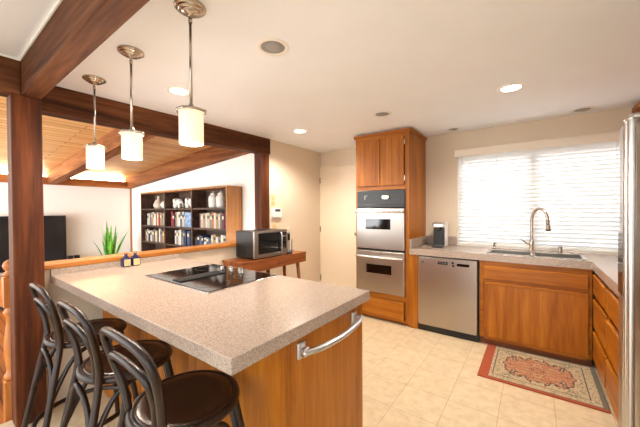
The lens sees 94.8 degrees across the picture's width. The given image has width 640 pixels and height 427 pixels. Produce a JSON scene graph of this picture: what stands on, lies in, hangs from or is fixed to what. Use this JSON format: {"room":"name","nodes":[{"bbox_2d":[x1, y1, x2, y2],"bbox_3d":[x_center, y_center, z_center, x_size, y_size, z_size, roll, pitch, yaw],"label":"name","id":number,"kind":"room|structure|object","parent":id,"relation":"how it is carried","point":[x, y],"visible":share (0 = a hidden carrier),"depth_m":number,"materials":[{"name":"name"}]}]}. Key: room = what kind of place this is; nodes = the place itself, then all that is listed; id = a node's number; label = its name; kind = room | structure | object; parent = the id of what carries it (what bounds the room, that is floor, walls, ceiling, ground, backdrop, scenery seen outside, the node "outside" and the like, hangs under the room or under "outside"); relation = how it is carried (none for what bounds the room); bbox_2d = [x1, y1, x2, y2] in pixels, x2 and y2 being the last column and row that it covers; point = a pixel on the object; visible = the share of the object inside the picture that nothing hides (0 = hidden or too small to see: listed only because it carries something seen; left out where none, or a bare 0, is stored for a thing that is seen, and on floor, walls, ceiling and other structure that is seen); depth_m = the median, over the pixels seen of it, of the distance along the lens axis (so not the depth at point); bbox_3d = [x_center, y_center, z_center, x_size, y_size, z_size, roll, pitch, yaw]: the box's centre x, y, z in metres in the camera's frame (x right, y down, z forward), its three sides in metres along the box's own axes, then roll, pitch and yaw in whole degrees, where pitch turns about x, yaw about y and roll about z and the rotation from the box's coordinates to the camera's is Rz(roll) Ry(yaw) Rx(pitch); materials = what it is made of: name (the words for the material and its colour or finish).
{"room":"kitchen","nodes":[
{"label":"kitchen","id":0,"kind":"room"},
{"bbox_2d":[0,310,5,423],"bbox_3d":[-4.376,1.775,3.398,5.530,0.050,6.300,0,1,36],"label":"floor","id":1,"kind":"structure","parent":0,"point":[2,318],"depth_m":3.44,"materials":[{"name":"brown wood"}]},
{"bbox_2d":[0,276,4,309],"bbox_3d":[-5.826,1.460,5.469,0.506,0.549,3.150,0,1,36],"label":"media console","id":2,"kind":"object","parent":1,"relation":"on","point":[1,307],"visible":0.02,"depth_m":5.26,"materials":[{"name":"brown wood"}]},
{"bbox_2d":[0,215,66,272],"bbox_3d":[-5.921,0.619,5.461,0.240,1.134,1.885,0,1,36],"label":"television","id":3,"kind":"object","parent":2,"relation":"on","point":[54,226],"visible":0.27,"depth_m":6.01,"materials":[{"name":"black plastic"}]},
{"bbox_2d":[1,260,11,422],"bbox_3d":[-2.069,1.029,1.969,0.072,1.445,0.072,0,1,36],"label":"newel post","id":4,"kind":"object","parent":1,"relation":"on","point":[7,393],"visible":0.53,"depth_m":1.94,"materials":[{"name":"brown wood"}]},
{"bbox_2d":[140,185,241,250],"bbox_3d":[-2.608,0.629,5.675,3.045,2.160,0.299,0,1,36],"label":"bookcase","id":5,"kind":"object","parent":1,"relation":"on","point":[199,197],"visible":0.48,"depth_m":5.41,"materials":[{"name":"brown wood"}]},
{"bbox_2d":[148,228,158,240],"bbox_3d":[-3.605,0.456,6.378,0.079,0.272,0.189,0,1,36],"label":"book","id":6,"kind":"object","parent":5,"relation":"on","point":[149,229],"visible":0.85,"depth_m":6.32,"materials":[{"name":"white paper"}]},
{"bbox_2d":[153,196,162,208],"bbox_3d":[-3.398,-0.234,6.206,0.210,0.262,0.210,0,1,36],"label":"vase","id":7,"kind":"object","parent":5,"relation":"on","point":[158,201],"visible":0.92,"depth_m":6.14,"materials":[{"name":"beige ceramic"}]},
{"bbox_2d":[160,229,163,242],"bbox_3d":[-3.193,0.454,6.069,0.080,0.277,0.176,0,1,36],"label":"book","id":8,"kind":"object","parent":5,"relation":"on","point":[161,230],"visible":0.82,"depth_m":6.00,"materials":[{"name":"white paper"}]},
{"bbox_2d":[172,214,174,225],"bbox_3d":[-2.786,0.125,5.766,0.069,0.248,0.181,0,1,36],"label":"book","id":9,"kind":"object","parent":5,"relation":"on","point":[173,215],"visible":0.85,"depth_m":5.69,"materials":[{"name":"red paper"}]},
{"bbox_2d":[171,211,180,225],"bbox_3d":[-2.840,0.104,5.805,0.057,0.289,0.166,0,1,36],"label":"book","id":10,"kind":"object","parent":5,"relation":"on","point":[172,212],"visible":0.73,"depth_m":5.75,"materials":[{"name":"red paper"}]},
{"bbox_2d":[173,198,184,207],"bbox_3d":[-2.785,-0.202,5.773,0.345,0.199,0.134,0,1,36],"label":"elephant figurine","id":11,"kind":"object","parent":5,"relation":"on","point":[176,202],"visible":0.94,"depth_m":5.71,"materials":[{"name":"white ceramic"}]},
{"bbox_2d":[178,212,181,226],"bbox_3d":[-2.612,0.108,5.661,0.061,0.282,0.199,0,1,36],"label":"book","id":12,"kind":"object","parent":5,"relation":"on","point":[179,213],"visible":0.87,"depth_m":5.58,"materials":[{"name":"white paper"}]},
{"bbox_2d":[182,212,184,226],"bbox_3d":[-2.506,0.108,5.565,0.075,0.281,0.172,0,1,36],"label":"book","id":13,"kind":"object","parent":5,"relation":"on","point":[183,213],"visible":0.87,"depth_m":5.49,"materials":[{"name":"white paper"}]},
{"bbox_2d":[179,229,190,244],"bbox_3d":[-2.583,0.450,5.632,0.060,0.287,0.190,0,1,36],"label":"book","id":14,"kind":"object","parent":5,"relation":"on","point":[180,231],"visible":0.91,"depth_m":5.55,"materials":[{"name":"white paper"}]},
{"bbox_2d":[184,231,186,245],"bbox_3d":[-2.448,0.463,5.515,0.059,0.263,0.166,0,1,36],"label":"book","id":15,"kind":"object","parent":5,"relation":"on","point":[185,232],"visible":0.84,"depth_m":5.44,"materials":[{"name":"blue paper"}]},
{"bbox_2d":[185,212,190,226],"bbox_3d":[-2.400,0.115,5.370,0.220,0.270,0.015,0,1,36],"label":"picture book","id":16,"kind":"object","parent":5,"relation":"on","point":[187,214],"visible":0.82,"depth_m":5.37,"materials":[{"name":"blue paper"}]},
{"bbox_2d":[185,198,190,207],"bbox_3d":[-2.430,-0.202,5.514,0.345,0.199,0.134,0,1,36],"label":"elephant figurine","id":17,"kind":"object","parent":5,"relation":"on","point":[187,200],"visible":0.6,"depth_m":5.47,"materials":[{"name":"white ceramic"}]},
{"bbox_2d":[187,231,188,245],"bbox_3d":[-2.375,0.460,5.495,0.074,0.269,0.182,0,1,36],"label":"book","id":18,"kind":"object","parent":5,"relation":"on","point":[187,231],"visible":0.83,"depth_m":5.43,"materials":[{"name":"blue paper"}]},
{"bbox_2d":[189,230,190,245],"bbox_3d":[-2.322,0.453,5.446,0.061,0.282,0.194,0,1,36],"label":"book","id":19,"kind":"object","parent":5,"relation":"on","point":[190,230],"visible":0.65,"depth_m":5.37,"materials":[{"name":"blue paper"}]},
{"bbox_2d":[197,234,208,244],"bbox_3d":[-2.099,0.488,5.291,0.062,0.212,0.197,0,1,36],"label":"book","id":20,"kind":"object","parent":5,"relation":"on","point":[198,241],"visible":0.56,"depth_m":5.21,"materials":[{"name":"paper"}]},
{"bbox_2d":[203,213,204,227],"bbox_3d":[-1.955,0.121,5.169,0.053,0.257,0.185,0,1,36],"label":"book","id":21,"kind":"object","parent":5,"relation":"on","point":[203,213],"visible":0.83,"depth_m":5.09,"materials":[{"name":"beige paper"}]},
{"bbox_2d":[201,236,210,244],"bbox_3d":[-2.002,0.495,5.192,0.050,0.200,0.168,0,1,36],"label":"book","id":22,"kind":"object","parent":5,"relation":"on","point":[202,237],"visible":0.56,"depth_m":5.13,"materials":[{"name":"blue paper"}]},
{"bbox_2d":[205,213,206,227],"bbox_3d":[-1.910,0.123,5.138,0.048,0.255,0.176,0,1,36],"label":"book","id":23,"kind":"object","parent":5,"relation":"on","point":[205,213],"visible":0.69,"depth_m":5.07,"materials":[{"name":"beige paper"}]},
{"bbox_2d":[207,213,211,227],"bbox_3d":[-1.857,0.118,5.104,0.069,0.264,0.182,0,1,36],"label":"book","id":24,"kind":"object","parent":5,"relation":"on","point":[208,214],"visible":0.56,"depth_m":5.03,"materials":[{"name":"beige paper"}]},
{"bbox_2d":[208,192,216,207],"bbox_3d":[-1.838,-0.240,5.070,0.160,0.280,0.160,0,1,36],"label":"ginger jar","id":25,"kind":"object","parent":5,"relation":"on","point":[212,198],"visible":0.87,"depth_m":5.00,"materials":[{"name":"white ceramic"}]},
{"bbox_2d":[212,212,219,227],"bbox_3d":[-1.749,0.116,5.017,0.067,0.268,0.177,0,1,36],"label":"book","id":26,"kind":"object","parent":5,"relation":"on","point":[214,212],"visible":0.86,"depth_m":4.95,"materials":[{"name":"paper"}]},
{"bbox_2d":[214,213,219,228],"bbox_3d":[-1.706,0.119,4.970,0.050,0.262,0.164,0,1,36],"label":"book","id":27,"kind":"object","parent":5,"relation":"on","point":[214,213],"visible":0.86,"depth_m":4.91,"materials":[{"name":"beige paper"}]},
{"bbox_2d":[216,214,217,228],"bbox_3d":[-1.658,0.128,4.941,0.053,0.246,0.175,0,1,36],"label":"book","id":28,"kind":"object","parent":5,"relation":"on","point":[216,214],"visible":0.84,"depth_m":4.87,"materials":[{"name":"beige paper"}]},
{"bbox_2d":[213,234,224,243],"bbox_3d":[-1.717,0.474,5.006,0.069,0.242,0.179,0,1,36],"label":"book","id":29,"kind":"object","parent":5,"relation":"on","point":[214,235],"visible":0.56,"depth_m":4.95,"materials":[{"name":"beige paper"}]},
{"bbox_2d":[218,214,219,228],"bbox_3d":[-1.613,0.128,4.910,0.048,0.245,0.165,0,1,36],"label":"book","id":30,"kind":"object","parent":5,"relation":"on","point":[218,214],"visible":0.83,"depth_m":4.85,"materials":[{"name":"beige paper"}]},
{"bbox_2d":[216,191,225,207],"bbox_3d":[-1.664,-0.239,4.943,0.160,0.280,0.160,0,1,36],"label":"ginger jar","id":31,"kind":"object","parent":5,"relation":"on","point":[220,198],"visible":0.96,"depth_m":4.88,"materials":[{"name":"white ceramic"}]},
{"bbox_2d":[220,212,223,228],"bbox_3d":[-1.567,0.115,4.884,0.049,0.271,0.186,0,1,36],"label":"book","id":32,"kind":"object","parent":5,"relation":"on","point":[220,212],"visible":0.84,"depth_m":4.81,"materials":[{"name":"beige paper"}]},
{"bbox_2d":[222,213,224,228],"bbox_3d":[-1.526,0.125,4.848,0.054,0.252,0.176,0,1,36],"label":"book","id":33,"kind":"object","parent":5,"relation":"on","point":[222,213],"visible":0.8,"depth_m":4.77,"materials":[{"name":"purple paper"}]},
{"bbox_2d":[224,212,225,228],"bbox_3d":[-1.469,0.113,4.817,0.067,0.275,0.180,0,1,36],"label":"book","id":34,"kind":"object","parent":5,"relation":"on","point":[224,212],"visible":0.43,"depth_m":4.75,"materials":[{"name":"paper"}]},
{"bbox_3d":[-4.621,1.518,6.480,0.305,0.401,0.300,0,1,36],"label":"plant stand","id":35,"kind":"object","parent":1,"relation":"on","visible":0},
{"bbox_2d":[95,221,128,255],"bbox_3d":[-4.606,0.735,6.468,0.566,1.164,0.534,-1,1,-17],"label":"snake plant","id":36,"kind":"object","parent":35,"relation":"on","point":[109,247],"visible":0.6,"depth_m":6.42,"materials":[{"name":"green plant"}]},
{"bbox_2d":[0,169,130,275],"bbox_3d":[-6.580,0.246,4.979,0.100,3.000,6.300,0,1,36],"label":"wall","id":37,"kind":"structure","parent":0,"point":[87,210],"depth_m":6.70,"materials":[{"name":"paint"}]},
{"bbox_2d":[0,174,133,188],"bbox_3d":[-6.514,-0.658,4.855,0.149,0.150,6.199,0,1,36],"label":"ceiling beam","id":38,"kind":"structure","parent":37,"relation":"attached to","point":[3,177],"depth_m":6.56,"materials":[{"name":"brown wood"}]},
{"bbox_2d":[0,173,123,181],"bbox_3d":[-6.283,-0.748,5.181,0.060,0.017,5.000,0,1,36],"label":"light strip","id":39,"kind":"object","parent":38,"relation":"on","point":[0,173],"visible":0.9,"depth_m":6.53,"materials":[{"name":"white plastic"}]},
{"bbox_2d":[130,189,132,251],"bbox_3d":[-4.744,0.459,7.397,0.025,2.500,0.035,0,1,36],"label":"trim","id":40,"kind":"structure","parent":37,"relation":"attached to","point":[130,189],"depth_m":7.39,"materials":[{"name":"brown wood"}]},
{"bbox_2d":[0,96,211,177],"bbox_3d":[-3.734,-1.090,4.434,5.340,0.485,3.800,0,1,36],"label":"ceiling","id":41,"kind":"structure","parent":0,"point":[62,138],"depth_m":4.77,"materials":[{"name":"brown wood"}]},
{"bbox_2d":[46,128,154,183],"bbox_3d":[-3.593,-0.936,4.679,5.020,0.669,0.160,0,1,36],"label":"ceiling beam","id":42,"kind":"structure","parent":41,"relation":"attached to","point":[74,165],"depth_m":4.88,"materials":[{"name":"brown wood"}]},
{"bbox_2d":[41,86,269,154],"bbox_3d":[-1.457,-1.052,3.061,0.140,0.545,2.367,0,1,38],"label":"ceiling beam","id":43,"kind":"structure","parent":41,"relation":"attached to","point":[59,102],"depth_m":2.66,"materials":[{"name":"brown wood"}]},
{"bbox_2d":[125,146,249,188],"bbox_3d":[-2.687,-0.957,5.813,5.150,0.685,0.139,0,1,36],"label":"ceiling beam","id":44,"kind":"structure","parent":41,"relation":"attached to","point":[212,155],"depth_m":5.70,"materials":[{"name":"brown wood"}]},
{"bbox_2d":[45,246,265,402],"bbox_3d":[-1.363,1.059,2.938,0.140,1.355,2.120,0,1,36],"label":"wall partition","id":45,"kind":"structure","parent":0,"point":[214,256],"depth_m":2.20,"materials":[{"name":"paint"}]},
{"bbox_2d":[50,253,178,281],"bbox_3d":[-1.621,0.434,2.441,0.020,0.094,0.924,0,1,36],"label":"backsplash","id":46,"kind":"structure","parent":45,"relation":"attached to","point":[66,270],"depth_m":2.29,"materials":[{"name":"beige stone"}]},
{"bbox_2d":[44,241,235,269],"bbox_3d":[-1.381,0.362,2.922,0.200,0.035,2.110,0,1,36],"label":"wooden ledge","id":47,"kind":"object","parent":45,"relation":"on","point":[65,263],"visible":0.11,"depth_m":2.52,"materials":[{"name":"brown wood"}]},
{"bbox_2d":[132,153,254,251],"bbox_3d":[-2.635,0.062,5.939,5.350,3.300,0.100,0,1,36],"label":"wall","id":48,"kind":"structure","parent":0,"point":[238,171],"depth_m":5.33,"materials":[{"name":"paint"}]},
{"bbox_2d":[269,140,320,281],"bbox_3d":[-0.380,0.354,4.475,0.120,2.720,1.180,0,1,36],"label":"wall","id":49,"kind":"structure","parent":0,"point":[294,171],"depth_m":4.46,"materials":[{"name":"paint"}]},
{"bbox_2d":[254,153,269,272],"bbox_3d":[-0.772,0.265,3.940,0.135,2.115,0.145,0,1,36],"label":"wooden post","id":50,"kind":"object","parent":49,"relation":"attached to","point":[261,160],"visible":0.44,"depth_m":3.88,"materials":[{"name":"brown wood"}]},
{"bbox_2d":[271,208,281,217],"bbox_3d":[-0.595,-0.010,4.039,0.041,0.130,0.170,0,1,36],"label":"wall thermostat","id":51,"kind":"object","parent":49,"relation":"attached to","point":[275,212],"visible":1,"depth_m":4.01,"materials":[{"name":"white plastic"}]},
{"bbox_2d":[0,315,617,426],"bbox_3d":[-0.166,1.374,1.119,3.940,0.050,6.580,0,1,36],"label":"floor","id":52,"kind":"structure","parent":0,"point":[412,377],"depth_m":2.15,"materials":[{"name":"tile"}]},
{"bbox_2d":[6,93,46,426],"bbox_3d":[-1.919,0.301,1.927,0.140,2.100,0.145,0,1,36],"label":"wooden post","id":53,"kind":"object","parent":52,"relation":"on","point":[24,113],"visible":0.83,"depth_m":1.88,"materials":[{"name":"brown wood"}]},
{"bbox_2d":[21,282,138,426],"bbox_3d":[-1.345,0.856,1.655,0.449,0.993,0.505,0,1,36],"label":"bar stool","id":54,"kind":"object","parent":52,"relation":"on","point":[58,339],"visible":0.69,"depth_m":1.56,"materials":[{"name":"black wood"}]},
{"bbox_2d":[57,300,173,426],"bbox_3d":[-0.913,0.857,1.340,0.449,0.993,0.505,0,1,36],"label":"bar stool","id":55,"kind":"object","parent":52,"relation":"on","point":[96,370],"visible":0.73,"depth_m":1.22,"materials":[{"name":"black wood"}]},
{"bbox_2d":[99,327,244,426],"bbox_3d":[-0.504,0.858,1.043,0.449,0.993,0.505,0,1,36],"label":"bar stool","id":56,"kind":"object","parent":52,"relation":"on","point":[196,398],"visible":1,"depth_m":1.00,"materials":[{"name":"black wood"}]},
{"bbox_2d":[103,304,362,426],"bbox_3d":[-0.661,0.913,1.893,1.945,0.861,0.628,0,1,36],"label":"base cabinet","id":57,"kind":"object","parent":52,"relation":"on","point":[315,380],"visible":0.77,"depth_m":1.28,"materials":[{"name":"brown wood"}]},
{"bbox_2d":[50,253,369,375],"bbox_3d":[-0.812,0.436,1.852,2.022,0.094,0.924,0,1,36],"label":"countertop","id":58,"kind":"structure","parent":57,"relation":"on","point":[230,330],"depth_m":1.39,"materials":[{"name":"beige stone"}]},
{"bbox_2d":[120,252,130,266],"bbox_3d":[-1.570,0.368,2.380,0.061,0.122,0.060,0,1,36],"label":"jar","id":59,"kind":"object","parent":58,"relation":"on","point":[125,261],"visible":1,"depth_m":2.36,"materials":[{"name":"blue glass"}]},
{"bbox_2d":[130,251,139,265],"bbox_3d":[-1.527,0.368,2.431,0.061,0.122,0.060,0,1,36],"label":"jar","id":60,"kind":"object","parent":58,"relation":"on","point":[135,259],"visible":0.96,"depth_m":2.41,"materials":[{"name":"blue glass"}]},
{"bbox_2d":[145,264,277,293],"bbox_3d":[-0.747,0.410,2.016,0.750,0.037,0.540,0,1,36],"label":"cooktop","id":61,"kind":"object","parent":58,"relation":"in","point":[210,278],"visible":1,"depth_m":1.94,"materials":[{"name":"black glass"}]},
{"bbox_2d":[175,271,220,280],"bbox_3d":[-0.804,0.414,1.972,0.080,0.002,0.302,0,1,36],"label":"vent grille","id":62,"kind":"object","parent":61,"relation":"attached to","point":[203,275],"depth_m":1.94,"materials":[{"name":"black metal"}]},
{"bbox_2d":[173,271,224,281],"bbox_3d":[-0.803,0.418,1.973,0.100,0.008,0.325,0,1,36],"label":"downdraft vent","id":63,"kind":"object","parent":61,"relation":"attached to","point":[213,273],"depth_m":1.94,"materials":[{"name":"black metal"}]},
{"bbox_2d":[222,250,305,278],"bbox_3d":[-0.617,0.913,3.518,0.335,0.825,1.040,0,1,36],"label":"side table","id":64,"kind":"object","parent":52,"relation":"on","point":[266,263],"visible":0.56,"depth_m":3.33,"materials":[{"name":"brown wood"}]},
{"bbox_2d":[236,228,286,259],"bbox_3d":[-0.659,0.347,3.438,0.355,0.310,0.516,0,1,36],"label":"microwave oven","id":65,"kind":"object","parent":64,"relation":"on","point":[254,244],"visible":1,"depth_m":3.29,"materials":[{"name":"silver metal"}]},
{"bbox_2d":[287,227,292,253],"bbox_3d":[-0.389,0.331,3.613,0.080,0.334,0.070,0,1,36],"label":"phone","id":66,"kind":"object","parent":64,"relation":"on","point":[288,232],"visible":0.81,"depth_m":3.60,"materials":[{"name":"grey plastic"}]},
{"bbox_2d":[354,127,426,328],"bbox_3d":[0.958,0.162,3.821,0.812,2.302,0.653,0,1,36],"label":"tall cabinet","id":67,"kind":"object","parent":52,"relation":"on","point":[393,159],"visible":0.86,"depth_m":3.54,"materials":[{"name":"brown wood"}]},
{"bbox_2d":[355,189,405,296],"bbox_3d":[0.864,0.342,3.770,0.630,1.255,0.617,0,1,36],"label":"double oven","id":68,"kind":"object","parent":67,"relation":"in","point":[381,241],"visible":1,"depth_m":3.55,"materials":[{"name":"silver metal"}]},
{"bbox_2d":[418,255,479,342],"bbox_3d":[1.523,0.891,3.381,0.614,0.846,0.584,0,1,36],"label":"dishwasher","id":69,"kind":"object","parent":52,"relation":"on","point":[448,288],"visible":0.98,"depth_m":3.13,"materials":[{"name":"silver metal"}]},
{"bbox_2d":[479,260,591,365],"bbox_3d":[2.137,0.892,2.979,0.845,0.846,0.644,0,1,36],"label":"base cabinet","id":70,"kind":"object","parent":52,"relation":"on","point":[536,309],"visible":0.91,"depth_m":2.69,"materials":[{"name":"brown wood"}]},
{"bbox_2d":[409,235,618,296],"bbox_3d":[1.794,0.388,2.535,2.238,0.172,1.756,0,1,36],"label":"countertop","id":71,"kind":"structure","parent":70,"relation":"on","point":[605,266],"depth_m":2.84,"materials":[{"name":"beige stone"}]},
{"bbox_2d":[432,222,447,247],"bbox_3d":[1.453,0.253,3.560,0.130,0.290,0.260,0,1,36],"label":"coffee machine","id":72,"kind":"object","parent":71,"relation":"on","point":[440,228],"visible":1,"depth_m":3.50,"materials":[{"name":"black plastic"}]},
{"bbox_2d":[432,244,444,247],"bbox_3d":[1.410,0.383,3.501,0.118,0.032,0.110,0,1,36],"label":"drip tray","id":73,"kind":"object","parent":72,"relation":"on","point":[434,245],"depth_m":3.47,"materials":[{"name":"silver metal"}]},
{"bbox_2d":[519,207,550,251],"bbox_3d":[2.249,0.168,3.064,0.097,0.462,0.277,-1,1,-35],"label":"gooseneck faucet","id":74,"kind":"object","parent":71,"relation":"on","point":[548,227],"visible":1,"depth_m":3.09,"materials":[{"name":"silver metal"}]},
{"bbox_2d":[486,249,587,259],"bbox_3d":[2.102,0.494,2.906,0.774,0.193,0.354,0,1,36],"label":"double sink","id":75,"kind":"object","parent":71,"relation":"in","point":[492,251],"visible":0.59,"depth_m":2.95,"materials":[{"name":"silver metal"}]},
{"bbox_2d":[490,250,529,254],"bbox_3d":[1.946,0.497,3.019,0.356,0.186,0.322,0,1,36],"label":"basin","id":76,"kind":"object","parent":75,"relation":"in","point":[507,252],"depth_m":3.12,"materials":[{"name":"silver metal"}]},
{"bbox_2d":[535,253,581,258],"bbox_3d":[2.258,0.497,2.792,0.356,0.186,0.322,0,1,36],"label":"basin","id":77,"kind":"object","parent":75,"relation":"in","point":[553,255],"depth_m":2.88,"materials":[{"name":"silver metal"}]},
{"bbox_2d":[557,246,562,252],"bbox_3d":[2.436,0.365,2.982,0.048,0.067,0.048,0,1,36],"label":"air gap cap","id":78,"kind":"object","parent":71,"relation":"on","point":[560,248],"visible":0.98,"depth_m":2.97,"materials":[{"name":"silver metal"}]},
{"bbox_2d":[477,343,610,413],"bbox_3d":[1.810,1.317,2.456,0.790,0.010,0.700,0,1,36],"label":"patterned rug","id":79,"kind":"object","parent":52,"relation":"on","point":[572,382],"visible":1,"depth_m":2.38,"materials":[{"name":"fabric"}]},
{"bbox_2d":[592,274,608,387],"bbox_3d":[2.411,0.900,2.064,0.683,0.846,0.551,0,1,36],"label":"base cabinet","id":80,"kind":"object","parent":52,"relation":"on","point":[600,314],"visible":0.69,"depth_m":2.22,"materials":[{"name":"brown wood"}]},
{"bbox_2d":[605,288,618,419],"bbox_3d":[2.078,0.907,1.608,0.683,0.846,0.571,0,1,36],"label":"base cabinet","id":81,"kind":"object","parent":52,"relation":"on","point":[612,300],"visible":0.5,"depth_m":1.85,"materials":[{"name":"brown wood"}]},
{"bbox_2d":[618,112,639,426],"bbox_3d":[1.593,0.455,1.012,0.754,1.770,0.900,0,1,36],"label":"refrigerator","id":82,"kind":"object","parent":52,"relation":"on","point":[629,209],"visible":1,"depth_m":1.27,"materials":[{"name":"grey metal"}]},
{"bbox_2d":[0,0,639,152],"bbox_3d":[-0.227,-1.012,1.189,4.130,0.080,6.480,0,1,36],"label":"ceiling","id":83,"kind":"structure","parent":0,"point":[437,66],"depth_m":1.90,"materials":[{"name":"paint"}]},
{"bbox_2d":[0,56,20,96],"bbox_3d":[-2.414,-0.850,1.249,0.145,0.219,1.599,0,1,36],"label":"ceiling beam","id":84,"kind":"structure","parent":83,"relation":"attached to","point":[10,77],"depth_m":1.82,"materials":[{"name":"brown wood"}]},
{"bbox_2d":[0,0,62,60],"bbox_3d":[-0.934,-0.950,0.171,3.514,0.012,1.600,0,1,36],"label":"trim","id":85,"kind":"structure","parent":83,"relation":"attached to","point":[58,2],"depth_m":1.56,"materials":[{"name":"white paint"}]},
{"bbox_2d":[20,0,149,98],"bbox_3d":[-0.510,-0.857,0.912,4.060,0.220,0.095,0,1,36],"label":"ceiling beam","id":86,"kind":"structure","parent":83,"relation":"attached to","point":[76,29],"depth_m":1.33,"materials":[{"name":"brown wood"}]},
{"bbox_2d":[82,74,105,168],"bbox_3d":[-1.629,-0.650,2.128,0.140,0.644,0.140,0,1,36],"label":"pendant light","id":87,"kind":"object","parent":83,"relation":"hanging from","point":[95,153],"visible":1,"depth_m":2.10,"materials":[{"name":"white glass"}]},
{"bbox_2d":[117,45,144,160],"bbox_3d":[-1.131,-0.650,1.766,0.140,0.644,0.140,0,1,36],"label":"pendant light","id":88,"kind":"object","parent":83,"relation":"hanging from","point":[131,139],"visible":1,"depth_m":1.74,"materials":[{"name":"beige glass"}]},
{"bbox_2d":[166,86,189,95],"bbox_3d":[-1.126,-0.974,2.351,0.186,0.008,0.186,0,1,36],"label":"recessed light","id":89,"kind":"object","parent":83,"relation":"in","point":[175,90],"visible":0.96,"depth_m":2.34,"materials":[{"name":"beige"}]},
{"bbox_2d":[174,0,206,146],"bbox_3d":[-0.608,-0.649,1.385,0.140,0.644,0.140,0,1,36],"label":"pendant light","id":90,"kind":"object","parent":83,"relation":"hanging from","point":[191,117],"visible":1,"depth_m":1.35,"materials":[{"name":"beige glass"}]},
{"bbox_2d":[256,37,288,55],"bbox_3d":[-0.276,-0.974,1.726,0.192,0.032,0.192,0,1,36],"label":"recessed light","id":91,"kind":"object","parent":83,"relation":"in","point":[270,46],"visible":1,"depth_m":1.71,"materials":[{"name":"grey plastic"}]},
{"bbox_2d":[292,129,307,132],"bbox_3d":[-0.242,-0.993,3.557,0.186,0.008,0.186,0,1,36],"label":"recessed light","id":92,"kind":"object","parent":83,"relation":"in","point":[295,130],"visible":1,"depth_m":3.55,"materials":[{"name":"beige"}]},
{"bbox_2d":[373,111,391,116],"bbox_3d":[0.622,-0.993,2.942,0.186,0.032,0.186,0,1,36],"label":"recessed light","id":93,"kind":"object","parent":83,"relation":"in","point":[379,113],"visible":1,"depth_m":2.92,"materials":[{"name":"grey plastic"}]},
{"bbox_2d":[446,127,459,130],"bbox_3d":[1.588,-1.004,3.505,0.156,0.032,0.156,0,1,36],"label":"recessed light","id":94,"kind":"object","parent":83,"relation":"in","point":[452,128],"visible":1,"depth_m":3.48,"materials":[{"name":"grey plastic"}]},
{"bbox_2d":[497,83,524,92],"bbox_3d":[1.511,-0.990,2.329,0.186,0.008,0.186,0,1,36],"label":"recessed light","id":95,"kind":"object","parent":83,"relation":"in","point":[513,87],"visible":1,"depth_m":2.32,"materials":[{"name":"beige"}]},
{"bbox_2d":[570,106,594,112],"bbox_3d":[2.534,-1.003,2.841,0.176,0.032,0.176,0,1,36],"label":"recessed light","id":96,"kind":"object","parent":83,"relation":"in","point":[587,108],"visible":1,"depth_m":2.82,"materials":[{"name":"grey plastic"}]},
{"bbox_2d":[320,106,633,343],"bbox_3d":[1.643,0.149,3.804,4.180,2.320,0.120,0,1,36],"label":"wall","id":97,"kind":"structure","parent":0,"point":[441,162],"depth_m":3.66,"materials":[{"name":"paint"}]},
{"bbox_2d":[319,164,356,287],"bbox_3d":[0.301,0.276,4.641,0.775,2.055,0.105,0,1,36],"label":"door","id":98,"kind":"structure","parent":97,"relation":"in","point":[337,183],"depth_m":4.67,"materials":[{"name":"paint"}]},
{"bbox_2d":[320,163,355,281],"bbox_3d":[0.405,0.265,4.617,0.979,2.085,0.025,0,1,36],"label":"trim","id":99,"kind":"structure","parent":97,"relation":"attached to","point":[348,163],"depth_m":4.88,"materials":[{"name":"paint"}]},
{"bbox_2d":[410,235,456,248],"bbox_3d":[1.373,0.347,3.535,0.380,0.106,0.633,0,1,36],"label":"backsplash","id":100,"kind":"structure","parent":97,"relation":"attached to","point":[427,239],"depth_m":3.69,"materials":[{"name":"beige stone"}]},
{"bbox_2d":[458,201,536,239],"bbox_3d":[2.380,-0.162,3.281,1.535,1.095,0.050,0,1,36],"label":"window","id":101,"kind":"structure","parent":97,"relation":"in","point":[461,201],"depth_m":3.27,"materials":[{"name":"white"}]},
{"bbox_2d":[457,244,617,254],"bbox_3d":[2.350,0.390,3.242,1.555,0.016,0.062,0,1,36],"label":"trim","id":102,"kind":"structure","parent":97,"relation":"attached to","point":[457,244],"depth_m":3.15,"materials":[{"name":"beige stone"}]},
{"bbox_2d":[455,131,619,252],"bbox_3d":[2.325,-0.200,3.206,1.575,1.161,0.096,0,1,36],"label":"window blind","id":103,"kind":"object","parent":97,"relation":"attached to","point":[590,162],"visible":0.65,"depth_m":3.16,"materials":[{"name":"white plastic"}]},
{"bbox_3d":[2.006,0.179,0.819,0.120,2.320,4.280,0,1,36],"label":"wall","id":104,"kind":"structure","parent":0,"visible":0},
{"bbox_2d":[632,101,639,112],"bbox_3d":[2.564,-0.534,1.982,0.342,0.875,1.675,0,1,36],"label":"upper cabinet","id":105,"kind":"object","parent":104,"relation":"attached to","point":[636,108],"visible":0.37,"depth_m":2.64,"materials":[{"name":"brown wood"}]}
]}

